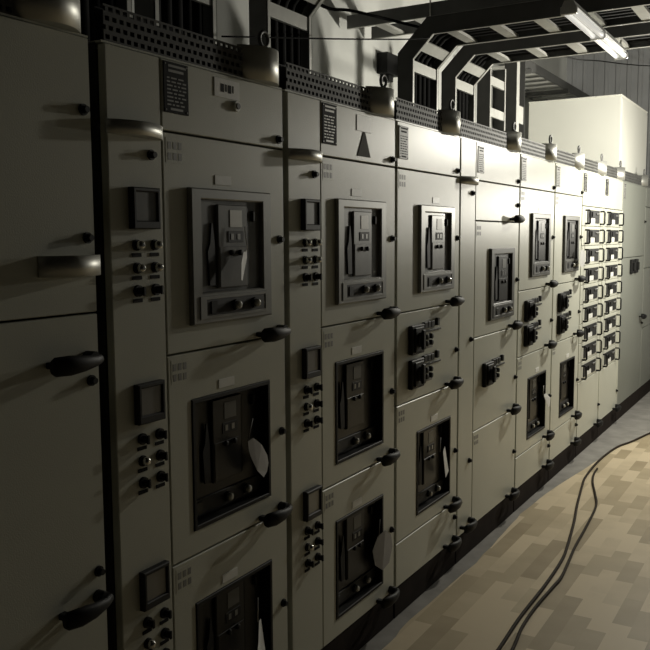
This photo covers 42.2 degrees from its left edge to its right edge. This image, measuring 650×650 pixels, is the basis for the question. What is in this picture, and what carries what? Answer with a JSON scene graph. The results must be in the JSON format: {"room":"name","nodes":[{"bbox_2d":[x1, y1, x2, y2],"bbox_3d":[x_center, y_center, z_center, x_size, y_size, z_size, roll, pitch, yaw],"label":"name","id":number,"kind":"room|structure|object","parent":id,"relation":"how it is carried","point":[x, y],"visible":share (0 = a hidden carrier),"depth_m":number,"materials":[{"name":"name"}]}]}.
{"room":"electrical room","nodes":[
{"label":"electrical room","id":0,"kind":"room"},
{"bbox_2d":[132,0,566,140],"bbox_3d":[-0.937,-0.968,4.598,0.200,4.400,16.500,3,7,30],"label":"wall","id":1,"kind":"structure","parent":0,"point":[352,61],"depth_m":6.21,"materials":[{"name":"white paint"}]},
{"bbox_2d":[377,52,397,82],"bbox_3d":[0.500,-2.029,6.657,0.090,0.210,0.220,3,7,30],"label":"junction box","id":2,"kind":"object","parent":1,"relation":"attached to","point":[387,62],"visible":0.78,"depth_m":6.58,"materials":[{"name":"grey metal"}]},
{"bbox_2d":[491,61,590,100],"bbox_3d":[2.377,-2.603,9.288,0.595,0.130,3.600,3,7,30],"label":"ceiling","id":3,"kind":"structure","parent":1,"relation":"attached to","point":[566,88],"depth_m":9.11,"materials":[{"name":"metal"}]},
{"bbox_2d":[359,391,649,649],"bbox_3d":[2.650,1.492,2.732,8.500,0.150,16.500,3,7,30],"label":"floor","id":4,"kind":"structure","parent":0,"point":[635,422],"depth_m":5.58,"materials":[{"name":"concrete"}]},
{"bbox_2d":[0,0,113,649],"bbox_3d":[-1.227,0.323,1.989,1.064,2.372,1.001,3,7,30],"label":"tall cabinet","id":5,"kind":"object","parent":4,"relation":"on","point":[54,595],"visible":1,"depth_m":2.00,"materials":[{"name":"metal"}]},
{"bbox_2d":[88,3,292,649],"bbox_3d":[-0.746,0.236,2.800,1.064,2.372,0.822,3,7,30],"label":"tall cabinet","id":6,"kind":"object","parent":4,"relation":"on","point":[186,130],"visible":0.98,"depth_m":2.45,"materials":[{"name":"metal"}]},
{"bbox_2d":[116,0,131,16],"bbox_3d":[0.546,-1.089,2.071,3.300,0.738,0.440,3,7,30],"label":"ladder","id":7,"kind":"object","parent":6,"relation":"on","point":[122,4],"visible":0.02,"depth_m":3.03,"materials":[{"name":"metal"}]},
{"bbox_2d":[80,0,89,41],"bbox_3d":[0.547,-1.096,2.069,3.297,0.713,0.065,3,7,30],"label":"power cable","id":8,"kind":"object","parent":7,"relation":"on","point":[84,4],"visible":0.24,"depth_m":2.88,"materials":[{"name":"black rubber"}]},
{"bbox_2d":[132,240,144,250],"bbox_3d":[-0.492,-0.212,2.238,0.027,0.030,0.030,3,7,30],"label":"lamp","id":9,"kind":"object","parent":6,"relation":"attached to","point":[137,245],"depth_m":2.23,"materials":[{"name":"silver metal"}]},
{"bbox_2d":[133,263,145,273],"bbox_3d":[-0.491,-0.151,2.244,0.027,0.030,0.030,3,7,30],"label":"lamp","id":10,"kind":"object","parent":6,"relation":"attached to","point":[138,268],"depth_m":2.24,"materials":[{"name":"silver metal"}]},
{"bbox_2d":[138,455,150,465],"bbox_3d":[-0.488,0.372,2.298,0.027,0.030,0.030,3,7,30],"label":"lamp","id":11,"kind":"object","parent":6,"relation":"attached to","point":[143,460],"depth_m":2.29,"materials":[{"name":"silver metal"}]},
{"bbox_2d":[144,638,155,648],"bbox_3d":[-0.486,0.891,2.352,0.027,0.030,0.030,3,7,30],"label":"lamp","id":12,"kind":"object","parent":6,"relation":"attached to","point":[149,643],"depth_m":2.35,"materials":[{"name":"silver metal"}]},
{"bbox_2d":[150,239,162,249],"bbox_3d":[-0.456,-0.218,2.298,0.027,0.030,0.030,3,7,30],"label":"lamp","id":13,"kind":"object","parent":6,"relation":"attached to","point":[155,244],"depth_m":2.29,"materials":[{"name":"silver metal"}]},
{"bbox_2d":[151,262,163,272],"bbox_3d":[-0.456,-0.158,2.304,0.027,0.030,0.030,3,7,30],"label":"lamp","id":14,"kind":"object","parent":6,"relation":"attached to","point":[156,267],"depth_m":2.30,"materials":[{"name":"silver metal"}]},
{"bbox_2d":[241,227,247,280],"bbox_3d":[-0.252,-0.220,2.602,0.008,0.165,0.052,2,6,21],"label":"paper tag","id":15,"kind":"object","parent":6,"relation":"attached to","point":[244,258],"visible":1,"depth_m":2.61,"materials":[{"name":"white paper"}]},
{"bbox_2d":[247,418,267,476],"bbox_3d":[-0.214,0.400,2.749,0.011,0.211,0.150,2,6,22],"label":"paper tag","id":16,"kind":"object","parent":6,"relation":"attached to","point":[258,455],"visible":1,"depth_m":2.73,"materials":[{"name":"white paper"}]},
{"bbox_2d":[257,598,264,649],"bbox_3d":[-0.216,1.003,2.777,0.011,0.215,0.080,1,6,16],"label":"paper tag","id":17,"kind":"object","parent":6,"relation":"attached to","point":[261,646],"visible":1,"depth_m":2.78,"materials":[{"name":"white paper"}]},
{"bbox_2d":[277,62,400,649],"bbox_3d":[-0.313,0.158,3.528,1.064,2.372,0.840,3,7,30],"label":"tall cabinet","id":18,"kind":"object","parent":4,"relation":"on","point":[338,149],"visible":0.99,"depth_m":3.22,"materials":[{"name":"metal"}]},
{"bbox_2d":[134,0,216,43],"bbox_3d":[0.799,-1.134,2.497,3.300,0.738,0.435,3,7,30],"label":"ladder","id":19,"kind":"object","parent":18,"relation":"on","point":[147,8],"visible":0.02,"depth_m":3.40,"materials":[{"name":"metal"}]},
{"bbox_2d":[159,0,160,20],"bbox_3d":[0.736,-1.129,2.385,3.296,0.712,0.064,3,7,30],"label":"power cable","id":20,"kind":"object","parent":19,"relation":"on","point":[159,0],"visible":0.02,"depth_m":3.20,"materials":[{"name":"black rubber"}]},
{"bbox_2d":[161,0,171,29],"bbox_3d":[0.768,-1.135,2.440,3.296,0.712,0.064,3,7,30],"label":"power cable","id":21,"kind":"object","parent":19,"relation":"on","point":[166,5],"visible":0.02,"depth_m":3.23,"materials":[{"name":"black rubber"}]},
{"bbox_2d":[172,0,182,32],"bbox_3d":[0.800,-1.141,2.495,3.296,0.712,0.064,3,7,30],"label":"power cable","id":22,"kind":"object","parent":19,"relation":"on","point":[177,5],"visible":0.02,"depth_m":3.29,"materials":[{"name":"black rubber"}]},
{"bbox_2d":[182,0,193,36],"bbox_3d":[0.833,-1.147,2.549,3.296,0.712,0.064,3,7,30],"label":"power cable","id":23,"kind":"object","parent":19,"relation":"on","point":[187,4],"visible":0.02,"depth_m":3.34,"materials":[{"name":"black rubber"}]},
{"bbox_2d":[193,1,203,38],"bbox_3d":[0.865,-1.153,2.604,3.296,0.712,0.064,3,7,30],"label":"power cable","id":24,"kind":"object","parent":19,"relation":"on","point":[197,7],"visible":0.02,"depth_m":3.40,"materials":[{"name":"black rubber"}]},
{"bbox_2d":[249,0,323,73],"bbox_3d":[1.176,-1.227,3.130,3.300,0.788,0.440,3,7,30],"label":"ladder","id":25,"kind":"object","parent":18,"relation":"on","point":[260,11],"visible":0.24,"depth_m":3.87,"materials":[{"name":"metal"}]},
{"bbox_2d":[270,0,280,50],"bbox_3d":[1.144,-1.228,3.073,3.297,0.763,0.065,3,7,30],"label":"power cable","id":26,"kind":"object","parent":25,"relation":"on","point":[274,24],"visible":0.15,"depth_m":3.86,"materials":[{"name":"black rubber"}]},
{"bbox_2d":[278,0,289,65],"bbox_3d":[1.177,-1.234,3.128,3.297,0.763,0.065,3,7,30],"label":"power cable","id":27,"kind":"object","parent":25,"relation":"on","point":[284,3],"visible":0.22,"depth_m":3.92,"materials":[{"name":"black rubber"}]},
{"bbox_2d":[286,0,299,66],"bbox_3d":[1.210,-1.240,3.184,3.297,0.763,0.065,3,7,30],"label":"power cable","id":28,"kind":"object","parent":25,"relation":"on","point":[292,4],"visible":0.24,"depth_m":3.97,"materials":[{"name":"black rubber"}]},
{"bbox_2d":[293,0,307,69],"bbox_3d":[1.243,-1.246,3.239,3.297,0.763,0.065,3,7,30],"label":"power cable","id":29,"kind":"object","parent":25,"relation":"on","point":[300,6],"visible":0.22,"depth_m":4.03,"materials":[{"name":"black rubber"}]},
{"bbox_2d":[302,238,311,246],"bbox_3d":[-0.060,-0.289,2.965,0.027,0.030,0.030,3,7,30],"label":"lamp","id":30,"kind":"object","parent":18,"relation":"attached to","point":[306,242],"depth_m":2.96,"materials":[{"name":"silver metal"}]},
{"bbox_2d":[303,256,311,263],"bbox_3d":[-0.060,-0.229,2.971,0.027,0.030,0.030,3,7,30],"label":"lamp","id":31,"kind":"object","parent":18,"relation":"attached to","point":[306,259],"depth_m":2.96,"materials":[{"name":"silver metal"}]},
{"bbox_2d":[304,403,312,410],"bbox_3d":[-0.057,0.294,3.025,0.027,0.030,0.030,3,7,30],"label":"lamp","id":32,"kind":"object","parent":18,"relation":"attached to","point":[307,406],"depth_m":3.02,"materials":[{"name":"silver metal"}]},
{"bbox_2d":[305,543,313,550],"bbox_3d":[-0.054,0.814,3.079,0.027,0.030,0.030,3,7,30],"label":"lamp","id":33,"kind":"object","parent":18,"relation":"attached to","point":[308,546],"depth_m":3.07,"materials":[{"name":"silver metal"}]},
{"bbox_2d":[313,255,321,263],"bbox_3d":[-0.024,-0.235,3.031,0.027,0.030,0.030,3,7,30],"label":"lamp","id":34,"kind":"object","parent":18,"relation":"attached to","point":[317,259],"depth_m":3.02,"materials":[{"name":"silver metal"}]},
{"bbox_2d":[313,238,321,246],"bbox_3d":[-0.025,-0.296,3.025,0.027,0.030,0.030,3,7,30],"label":"lamp","id":35,"kind":"object","parent":18,"relation":"attached to","point":[317,242],"depth_m":3.02,"materials":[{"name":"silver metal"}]},
{"bbox_2d":[372,522,391,569],"bbox_3d":[0.251,0.932,3.605,0.011,0.230,0.190,3,7,30],"label":"paper tag","id":36,"kind":"object","parent":18,"relation":"attached to","point":[382,549],"visible":1,"depth_m":3.59,"materials":[{"name":"white paper"}]},
{"bbox_2d":[391,97,464,617],"bbox_3d":[0.090,0.086,4.208,1.064,2.372,0.724,3,7,30],"label":"tall cabinet","id":37,"kind":"object","parent":4,"relation":"on","point":[427,143],"visible":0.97,"depth_m":3.92,"materials":[{"name":"metal"}]},
{"bbox_2d":[408,357,425,389],"bbox_3d":[0.429,0.221,3.818,0.054,0.132,0.135,3,7,30],"label":"switch","id":38,"kind":"object","parent":37,"relation":"attached to","point":[416,366],"depth_m":3.79,"materials":[{"name":"black plastic"}]},
{"bbox_2d":[408,324,425,355],"bbox_3d":[0.428,0.066,3.802,0.054,0.132,0.135,3,7,30],"label":"switch","id":39,"kind":"object","parent":37,"relation":"attached to","point":[416,332],"depth_m":3.77,"materials":[{"name":"black plastic"}]},
{"bbox_2d":[435,350,438,357],"bbox_3d":[0.536,0.138,4.031,0.016,0.036,0.024,3,7,30],"label":"lamp","id":40,"kind":"object","parent":37,"relation":"attached to","point":[436,351],"depth_m":4.02,"materials":[{"name":"black plastic"}]},
{"bbox_2d":[435,317,439,324],"bbox_3d":[0.535,-0.017,4.015,0.016,0.036,0.024,3,7,30],"label":"lamp","id":41,"kind":"object","parent":37,"relation":"attached to","point":[437,320],"depth_m":4.01,"materials":[{"name":"black plastic"}]},
{"bbox_2d":[440,437,448,476],"bbox_3d":[0.585,0.647,4.136,0.018,0.215,0.132,2,6,20],"label":"paper tag","id":42,"kind":"object","parent":37,"relation":"attached to","point":[444,450],"visible":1,"depth_m":4.13,"materials":[{"name":"white paper"}]},
{"bbox_2d":[455,118,524,563],"bbox_3d":[0.520,0.009,4.932,1.064,2.372,0.950,3,7,30],"label":"tall cabinet","id":43,"kind":"object","parent":4,"relation":"on","point":[489,217],"visible":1,"depth_m":4.63,"materials":[{"name":"metal"}]},
{"bbox_2d":[482,361,495,387],"bbox_3d":[0.916,0.272,4.652,0.054,0.132,0.135,3,7,30],"label":"switch","id":44,"kind":"object","parent":43,"relation":"attached to","point":[488,368],"depth_m":4.62,"materials":[{"name":"black plastic"}]},
{"bbox_2d":[398,0,649,113],"bbox_3d":[1.962,-1.373,4.455,3.300,0.798,0.455,3,7,30],"label":"cable tray","id":45,"kind":"object","parent":43,"relation":"on","point":[541,12],"visible":0.65,"depth_m":4.92,"materials":[{"name":"metal"}]},
{"bbox_2d":[221,35,428,39],"bbox_3d":[0.088,-1.439,4.220,0.024,0.357,1.891,4,7,33],"label":"wire","id":46,"kind":"object","parent":45,"relation":"hanging from","point":[222,35],"visible":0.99,"depth_m":4.08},
{"bbox_2d":[320,4,418,27],"bbox_3d":[0.059,-1.847,4.825,0.127,0.129,1.497,5,8,42],"label":"wire","id":47,"kind":"object","parent":45,"relation":"hanging from","point":[322,5],"visible":0.92,"depth_m":5.12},
{"bbox_2d":[414,33,441,106],"bbox_3d":[1.928,-1.376,4.396,3.300,0.776,0.068,3,7,30],"label":"power cable","id":48,"kind":"object","parent":45,"relation":"on","point":[435,35],"visible":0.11,"depth_m":5.18,"materials":[{"name":"black rubber"}]},
{"bbox_2d":[426,13,636,110],"bbox_3d":[2.031,-1.394,4.570,3.300,0.776,0.068,3,7,30],"label":"power cable","id":49,"kind":"object","parent":45,"relation":"on","point":[446,43],"visible":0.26,"depth_m":5.15,"materials":[{"name":"black rubber"}]},
{"bbox_2d":[417,5,649,104],"bbox_3d":[1.962,-1.382,4.454,3.300,0.776,0.068,3,7,30],"label":"power cable","id":50,"kind":"object","parent":45,"relation":"on","point":[438,38],"visible":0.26,"depth_m":5.07,"materials":[{"name":"black rubber"}]},
{"bbox_2d":[421,8,649,108],"bbox_3d":[1.997,-1.388,4.512,3.300,0.776,0.068,3,7,30],"label":"power cable","id":51,"kind":"object","parent":45,"relation":"on","point":[440,43],"visible":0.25,"depth_m":5.10,"materials":[{"name":"black rubber"}]},
{"bbox_2d":[382,434,649,649],"bbox_3d":[2.215,1.325,3.614,3.357,0.006,12.600,3,7,30],"label":"covering","id":52,"kind":"object","parent":4,"relation":"on","point":[601,601],"visible":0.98,"depth_m":4.21,"materials":[{"name":"tile"}]},
{"bbox_2d":[510,468,597,649],"bbox_3d":[1.243,1.236,4.421,0.121,0.015,3.821,2,6,24],"label":"cable","id":53,"kind":"object","parent":52,"relation":"on","point":[556,583],"visible":1,"depth_m":4.20,"materials":[{"name":"black rubber"}]},
{"bbox_2d":[496,432,649,649],"bbox_3d":[1.842,1.113,5.576,0.500,0.016,6.407,3,7,32],"label":"cable","id":54,"kind":"object","parent":52,"relation":"on","point":[550,577],"visible":1,"depth_m":4.44,"materials":[{"name":"black rubber"}]},
{"bbox_2d":[513,135,558,511],"bbox_3d":[0.957,-0.070,5.668,1.064,2.372,0.750,3,7,30],"label":"tall cabinet","id":55,"kind":"object","parent":4,"relation":"on","point":[532,463],"visible":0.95,"depth_m":5.39,"materials":[{"name":"metal"}]},
{"bbox_2d":[524,324,535,346],"bbox_3d":[1.288,0.066,5.267,0.054,0.132,0.135,3,7,30],"label":"switch","id":56,"kind":"object","parent":55,"relation":"attached to","point":[529,330],"depth_m":5.23,"materials":[{"name":"black plastic"}]},
{"bbox_2d":[524,299,535,321],"bbox_3d":[1.288,-0.089,5.251,0.054,0.132,0.135,3,7,30],"label":"switch","id":57,"kind":"object","parent":55,"relation":"attached to","point":[529,305],"depth_m":5.22,"materials":[{"name":"black plastic"}]},
{"bbox_2d":[441,22,649,123],"bbox_3d":[2.304,-1.435,5.030,3.300,0.798,0.440,3,7,30],"label":"cable tray","id":58,"kind":"object","parent":55,"relation":"on","point":[450,84],"visible":0.53,"depth_m":5.55,"materials":[{"name":"metal"}]},
{"bbox_2d":[456,55,478,110],"bbox_3d":[2.273,-1.436,4.973,3.297,0.773,0.065,3,7,30],"label":"power cable","id":59,"kind":"object","parent":58,"relation":"on","point":[475,56],"visible":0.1,"depth_m":5.75,"materials":[{"name":"black rubber"}]},
{"bbox_2d":[458,34,649,120],"bbox_3d":[2.306,-1.442,5.029,3.297,0.773,0.065,3,7,30],"label":"power cable","id":60,"kind":"object","parent":58,"relation":"on","point":[477,58],"visible":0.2,"depth_m":5.74,"materials":[{"name":"black rubber"}]},
{"bbox_2d":[461,35,649,118],"bbox_3d":[2.338,-1.448,5.084,3.297,0.773,0.065,3,7,30],"label":"power cable","id":61,"kind":"object","parent":58,"relation":"on","point":[481,59],"visible":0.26,"depth_m":5.69,"materials":[{"name":"black rubber"}]},
{"bbox_2d":[464,38,649,119],"bbox_3d":[2.372,-1.454,5.140,3.297,0.773,0.065,3,7,30],"label":"power cable","id":62,"kind":"object","parent":58,"relation":"on","point":[484,61],"visible":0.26,"depth_m":5.74,"materials":[{"name":"black rubber"}]},
{"bbox_2d":[560,0,627,59],"bbox_3d":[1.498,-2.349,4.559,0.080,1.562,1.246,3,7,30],"label":"batten","id":63,"kind":"object","parent":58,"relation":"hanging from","point":[570,9],"visible":1,"depth_m":4.49,"materials":[{"name":"white"}]},
{"bbox_2d":[566,56,649,65],"bbox_3d":[2.817,-2.526,8.128,0.126,0.919,5.659,3,7,27],"label":"wire","id":64,"kind":"object","parent":58,"relation":"hanging from","point":[566,56],"visible":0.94,"depth_m":7.73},
{"bbox_2d":[543,386,549,406],"bbox_3d":[1.488,0.479,5.660,0.011,0.164,0.161,3,7,30],"label":"paper tag","id":65,"kind":"object","parent":55,"relation":"attached to","point":[547,398],"visible":1,"depth_m":5.66,"materials":[{"name":"white paper"}]},
{"bbox_2d":[548,145,585,480],"bbox_3d":[1.341,-0.139,6.316,1.064,2.372,0.742,3,7,30],"label":"tall cabinet","id":66,"kind":"object","parent":4,"relation":"on","point":[565,331],"visible":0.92,"depth_m":6.05,"materials":[{"name":"metal"}]},
{"bbox_2d":[477,68,505,131],"bbox_3d":[1.280,-1.566,6.407,0.130,0.788,0.420,3,7,30],"label":"ladder","id":67,"kind":"object","parent":66,"relation":"on","point":[485,112],"visible":0.44,"depth_m":6.33,"materials":[{"name":"metal"}]},
{"bbox_2d":[557,314,567,334],"bbox_3d":[1.675,-0.003,5.918,0.054,0.132,0.135,3,7,30],"label":"switch","id":68,"kind":"object","parent":66,"relation":"attached to","point":[562,322],"depth_m":5.88,"materials":[{"name":"black plastic"}]},
{"bbox_2d":[557,292,567,311],"bbox_3d":[1.674,-0.158,5.902,0.054,0.132,0.135,3,7,30],"label":"switch","id":69,"kind":"object","parent":66,"relation":"attached to","point":[562,300],"depth_m":5.87,"materials":[{"name":"black plastic"}]},
{"bbox_2d":[580,243,585,266],"bbox_3d":[1.882,-0.524,6.173,0.015,0.200,0.171,3,7,30],"label":"paper tag","id":70,"kind":"object","parent":66,"relation":"attached to","point":[582,253],"visible":1,"depth_m":6.19,"materials":[{"name":"white paper"}]},
{"bbox_2d":[575,154,606,456],"bbox_3d":[1.720,-0.207,6.954,1.064,2.372,0.728,3,7,30],"label":"tall cabinet","id":71,"kind":"object","parent":4,"relation":"on","point":[593,221],"visible":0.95,"depth_m":6.71,"materials":[{"name":"metal"}]},
{"bbox_2d":[505,61,525,139],"bbox_3d":[1.550,-1.723,6.872,0.150,1.000,0.280,3,7,30],"label":"steel post","id":72,"kind":"object","parent":71,"relation":"on","point":[515,71],"visible":0.42,"depth_m":6.78,"materials":[{"name":"metal"}]},
{"bbox_2d":[597,160,624,437],"bbox_3d":[2.092,-0.274,7.581,1.064,2.372,0.720,3,7,30],"label":"tall cabinet","id":73,"kind":"object","parent":4,"relation":"on","point":[613,193],"visible":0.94,"depth_m":7.36,"materials":[{"name":"metal"}]},
{"bbox_2d":[615,169,648,421],"bbox_3d":[2.567,-0.359,8.381,1.064,2.372,1.130,3,7,30],"label":"tall cabinet","id":74,"kind":"object","parent":4,"relation":"on","point":[634,185],"visible":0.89,"depth_m":8.13,"materials":[{"name":"beige metal"}]},
{"bbox_2d":[528,94,647,174],"bbox_3d":[2.709,-1.816,8.626,0.882,0.812,1.334,3,7,30],"label":"enclosure","id":75,"kind":"object","parent":74,"relation":"on","point":[614,126],"visible":0.69,"depth_m":8.05,"materials":[{"name":"white metal"}]},
{"bbox_2d":[630,259,635,273],"bbox_3d":[2.935,-0.557,8.025,0.040,0.135,0.130,3,7,30],"label":"switch","id":76,"kind":"object","parent":74,"relation":"attached to","point":[632,261],"depth_m":7.99,"materials":[{"name":"black plastic"}]},
{"bbox_2d":[634,259,639,272],"bbox_3d":[3.037,-0.576,8.196,0.040,0.135,0.130,3,7,30],"label":"switch","id":77,"kind":"object","parent":74,"relation":"attached to","point":[637,262],"depth_m":8.17,"materials":[{"name":"black plastic"}]},
{"bbox_2d":[639,178,649,399],"bbox_3d":[3.065,-0.449,9.221,1.064,2.372,0.810,3,7,30],"label":"tall cabinet","id":78,"kind":"object","parent":4,"relation":"on","point":[644,388],"visible":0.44,"depth_m":8.81,"materials":[{"name":"beige metal"}]},
{"bbox_2d":[566,47,649,178],"bbox_3d":[6.748,-1.509,9.425,8.100,4.400,0.122,3,7,30],"label":"wall","id":79,"kind":"structure","parent":0,"point":[594,78],"depth_m":10.94,"materials":[{"name":"grey metal"}]},
{"bbox_3d":[2.625,-3.033,2.264,8.500,0.150,16.500,3,7,30],"label":"ceiling","id":80,"kind":"structure","parent":0,"visible":0},
{"bbox_2d":[347,0,537,38],"bbox_3d":[1.996,-2.646,5.133,4.050,1.204,0.411,3,7,30],"label":"ladder","id":81,"kind":"object","parent":80,"relation":"hanging from","point":[418,13],"visible":0.52,"depth_m":5.82,"materials":[{"name":"metal"}]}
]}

